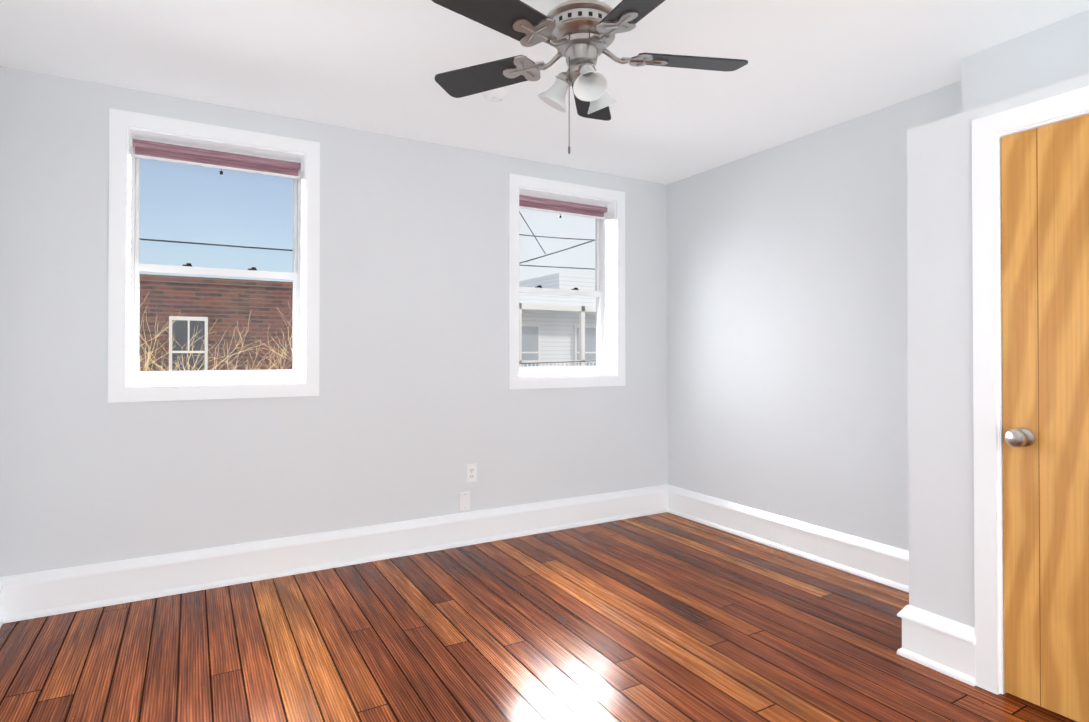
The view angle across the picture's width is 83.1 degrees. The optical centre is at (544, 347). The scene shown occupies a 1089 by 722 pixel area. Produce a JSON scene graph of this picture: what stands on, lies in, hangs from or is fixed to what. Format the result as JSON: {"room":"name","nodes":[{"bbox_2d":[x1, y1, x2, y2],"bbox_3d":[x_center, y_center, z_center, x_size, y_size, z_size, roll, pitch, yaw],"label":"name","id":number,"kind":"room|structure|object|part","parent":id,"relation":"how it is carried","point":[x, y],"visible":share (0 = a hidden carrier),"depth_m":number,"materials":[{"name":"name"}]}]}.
{"room":"empty bedroom","nodes":[
{"label":"empty bedroom","id":0,"kind":"room"},
{"bbox_2d":[0,66,667,576],"bbox_3d":[-0.813,-0.013,3.836,4.520,2.500,0.225,0,-1,-30],"label":"wall","id":1,"kind":"structure","parent":0,"point":[412,408],"depth_m":3.48,"materials":[{"name":"paint"}]},
{"bbox_2d":[0,576,7,626],"bbox_3d":[-1.357,1.112,0.874,0.032,0.200,4.350,0,-1,-30],"label":"baseboard","id":2,"kind":"structure","parent":1,"relation":"attached to","point":[3,580],"depth_m":2.75,"materials":[{"name":"white paint"}]},
{"bbox_2d":[8,484,667,622],"bbox_3d":[-0.723,1.136,3.730,3.860,0.200,0.032,0,-1,-30],"label":"baseboard","id":3,"kind":"structure","parent":1,"relation":"attached to","point":[32,595],"depth_m":3.36,"materials":[{"name":"white paint"}]},
{"bbox_2d":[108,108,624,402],"bbox_3d":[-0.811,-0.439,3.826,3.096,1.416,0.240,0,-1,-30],"label":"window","id":4,"kind":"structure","parent":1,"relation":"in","point":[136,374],"depth_m":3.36,"materials":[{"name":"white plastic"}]},
{"bbox_3d":[-1.771,-0.457,3.360,0.750,1.164,0.036,0,-1,-30],"label":"window glass","id":5,"kind":"part","parent":4,"relation":"part of","materials":[{"name":"clear glass"}]},
{"bbox_2d":[133,139,299,178],"bbox_3d":[-1.735,-0.996,3.302,0.790,0.117,0.042,0,-1,-30],"label":"window blind","id":6,"kind":"object","parent":4,"relation":"attached to","point":[151,150],"visible":0.98,"depth_m":3.29,"materials":[{"name":"fabric"}]},
{"bbox_2d":[519,195,606,219],"bbox_3d":[0.120,-0.987,4.369,0.770,0.117,0.042,0,-1,-30],"label":"window blind","id":7,"kind":"object","parent":4,"relation":"attached to","point":[557,206],"visible":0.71,"depth_m":4.37,"materials":[{"name":"fabric"}]},
{"bbox_2d":[459,491,469,510],"bbox_3d":[-0.501,0.965,3.873,0.070,0.114,0.007,0,-1,-30],"label":"electrical outlet","id":8,"kind":"object","parent":1,"relation":"attached to","point":[464,497],"depth_m":3.87,"materials":[{"name":"white plastic"}]},
{"bbox_2d":[466,463,476,482],"bbox_3d":[-0.463,0.791,3.895,0.070,0.114,0.009,0,-1,-30],"label":"electrical outlet","id":9,"kind":"object","parent":1,"relation":"attached to","point":[471,476],"depth_m":3.89,"materials":[{"name":"white plastic"}]},
{"bbox_2d":[519,194,608,374],"bbox_3d":[0.098,-0.439,4.403,0.790,1.250,0.146,0,-1,-30],"label":"window","id":10,"kind":"structure","parent":1,"relation":"in","point":[598,293],"depth_m":4.54,"materials":[{"name":"white plastic"}]},
{"bbox_3d":[0.084,-0.448,4.427,0.730,1.164,0.036,0,-1,-30],"label":"window glass","id":11,"kind":"part","parent":10,"relation":"part of","materials":[{"name":"clear glass"}]},
{"bbox_2d":[0,512,1076,721],"bbox_3d":[0.346,1.280,1.810,4.520,0.120,4.875,0,-1,-30],"label":"floor","id":12,"kind":"structure","parent":0,"point":[665,617],"depth_m":2.53,"materials":[{"name":"brown wood"}]},
{"bbox_2d":[0,0,1088,184],"bbox_3d":[0.346,-1.355,1.832,4.520,0.150,4.875,0,-1,-30],"label":"ceiling","id":13,"kind":"structure","parent":0,"point":[810,67],"depth_m":2.74,"materials":[{"name":"white paint"}]},
{"bbox_2d":[483,88,508,101],"bbox_3d":[-0.241,-1.252,3.053,0.128,0.037,0.128,0,-1,-30],"label":"smoke detector","id":14,"kind":"object","parent":13,"relation":"attached to","point":[498,95],"visible":0.98,"depth_m":3.02,"materials":[{"name":"white plastic"}]},
{"bbox_2d":[432,0,747,153],"bbox_3d":[0.138,-0.967,2.076,1.140,0.623,1.105,0,-1,-30],"label":"fan","id":15,"kind":"object","parent":13,"relation":"hanging from","point":[579,35],"visible":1,"depth_m":2.05,"materials":[{"name":"black wood"}]},
{"bbox_3d":[0.085,-0.825,2.089,0.024,0.339,0.029,0,-1,-30],"label":"chain","id":16,"kind":"part","parent":15,"relation":"part of","materials":[{"name":"silver metal"}]},
{"bbox_3d":[0.127,-1.098,2.110,0.256,0.360,0.256,0,-1,-30],"label":"motor","id":17,"kind":"part","parent":15,"relation":"part of","materials":[{"name":"silver metal"}]},
{"bbox_2d":[667,80,961,550],"bbox_3d":[1.621,-0.013,3.837,0.300,2.500,2.200,0,-1,-30],"label":"wall","id":18,"kind":"structure","parent":0,"point":[787,334],"depth_m":3.68,"materials":[{"name":"paint"}]},
{"bbox_2d":[668,485,908,591],"bbox_3d":[1.494,1.136,3.714,0.032,0.200,2.150,0,-1,-30],"label":"baseboard","id":19,"kind":"structure","parent":18,"relation":"attached to","point":[885,564],"depth_m":3.66,"materials":[{"name":"white paint"}]},
{"bbox_2d":[907,74,1088,627],"bbox_3d":[2.179,0.168,1.641,0.440,2.100,2.140,0,-1,-30],"label":"wall","id":20,"kind":"structure","parent":0,"point":[940,372],"depth_m":2.35,"materials":[{"name":"paint"}]},
{"bbox_2d":[897,605,974,661],"bbox_3d":[1.706,1.126,2.614,0.662,0.200,0.032,0,-1,-30],"label":"baseboard","id":21,"kind":"structure","parent":20,"relation":"attached to","point":[943,645],"depth_m":2.38,"materials":[{"name":"white paint"}]},
{"bbox_2d":[972,86,1088,694],"bbox_3d":[1.849,0.193,1.867,0.128,2.055,0.930,0,-1,-30],"label":"door frame","id":22,"kind":"structure","parent":20,"relation":"attached to","point":[989,132],"depth_m":2.19,"materials":[{"name":"white paint"}]},
{"bbox_2d":[1001,114,1088,721],"bbox_3d":[1.826,0.229,1.854,0.035,1.958,0.760,0,-1,-30],"label":"door","id":23,"kind":"structure","parent":20,"relation":"in","point":[1045,249],"depth_m":2.06,"materials":[{"name":"brown wood"}]},
{"bbox_2d":[1005,428,1034,446],"bbox_3d":[1.620,0.307,2.101,0.075,0.066,0.066,0,-1,-30],"label":"door knob","id":24,"kind":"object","parent":23,"relation":"attached to","point":[1021,437],"depth_m":2.09,"materials":[{"name":"silver metal"}]},
{"bbox_2d":[961,10,1088,112],"bbox_3d":[2.601,-0.030,1.892,0.540,2.500,2.150,0,-1,-30],"label":"wall","id":25,"kind":"structure","parent":0,"point":[1050,54],"depth_m":2.49,"materials":[{"name":"paint"}]},
{"label":"outside","id":26,"kind":"structure","parent":0,"visible":0},
{"bbox_3d":[-9.760,7.614,37.100,100.000,0.200,65.475,0,-1,-30],"label":"ground","id":27,"kind":"structure","parent":26,"visible":0},
{"bbox_2d":[139,274,292,370],"bbox_3d":[-13.475,2.794,17.927,22.400,9.120,9.080,0,-1,-30],"label":"brick building","id":28,"kind":"structure","parent":27,"relation":"on","point":[213,289],"depth_m":15.83,"materials":[{"name":"brown brick"}]},
{"bbox_2d":[169,316,207,370],"bbox_3d":[-8.889,1.608,15.377,7.840,4.790,0.090,0,-1,-30],"label":"windows","id":29,"kind":"structure","parent":28,"relation":"attached to","point":[187,328],"depth_m":15.35,"materials":[{"name":"white"}]},
{"bbox_2d":[519,273,595,365],"bbox_3d":[0.058,2.421,25.991,9.100,10.000,8.600,0,-1,-30],"label":"building","id":30,"kind":"structure","parent":27,"relation":"on","point":[549,324],"depth_m":21.41,"materials":[{"name":"white"}]},
{"bbox_2d":[519,303,595,366],"bbox_3d":[2.612,3.011,21.744,8.900,8.750,1.500,0,-1,-30],"label":"porch","id":31,"kind":"object","parent":27,"relation":"on","point":[527,354],"depth_m":20.53,"materials":[{"name":"white wood"}]},
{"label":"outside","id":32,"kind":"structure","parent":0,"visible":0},
{"bbox_2d":[139,294,292,370],"bbox_3d":[-6.390,0.892,10.324,7.344,4.004,3.118,0,-1,-30],"label":"tree","id":33,"kind":"object","parent":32,"point":[178,365],"depth_m":10.93,"materials":[{"name":"brown plant"}]},
{"bbox_2d":[139,211,595,363],"bbox_3d":[-3.017,-0.208,10.398,23.001,6.222,3.420,0,-1,-30],"label":"wires","id":34,"kind":"object","parent":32,"point":[533,235],"depth_m":10.51,"materials":[{"name":"black"}]}
]}

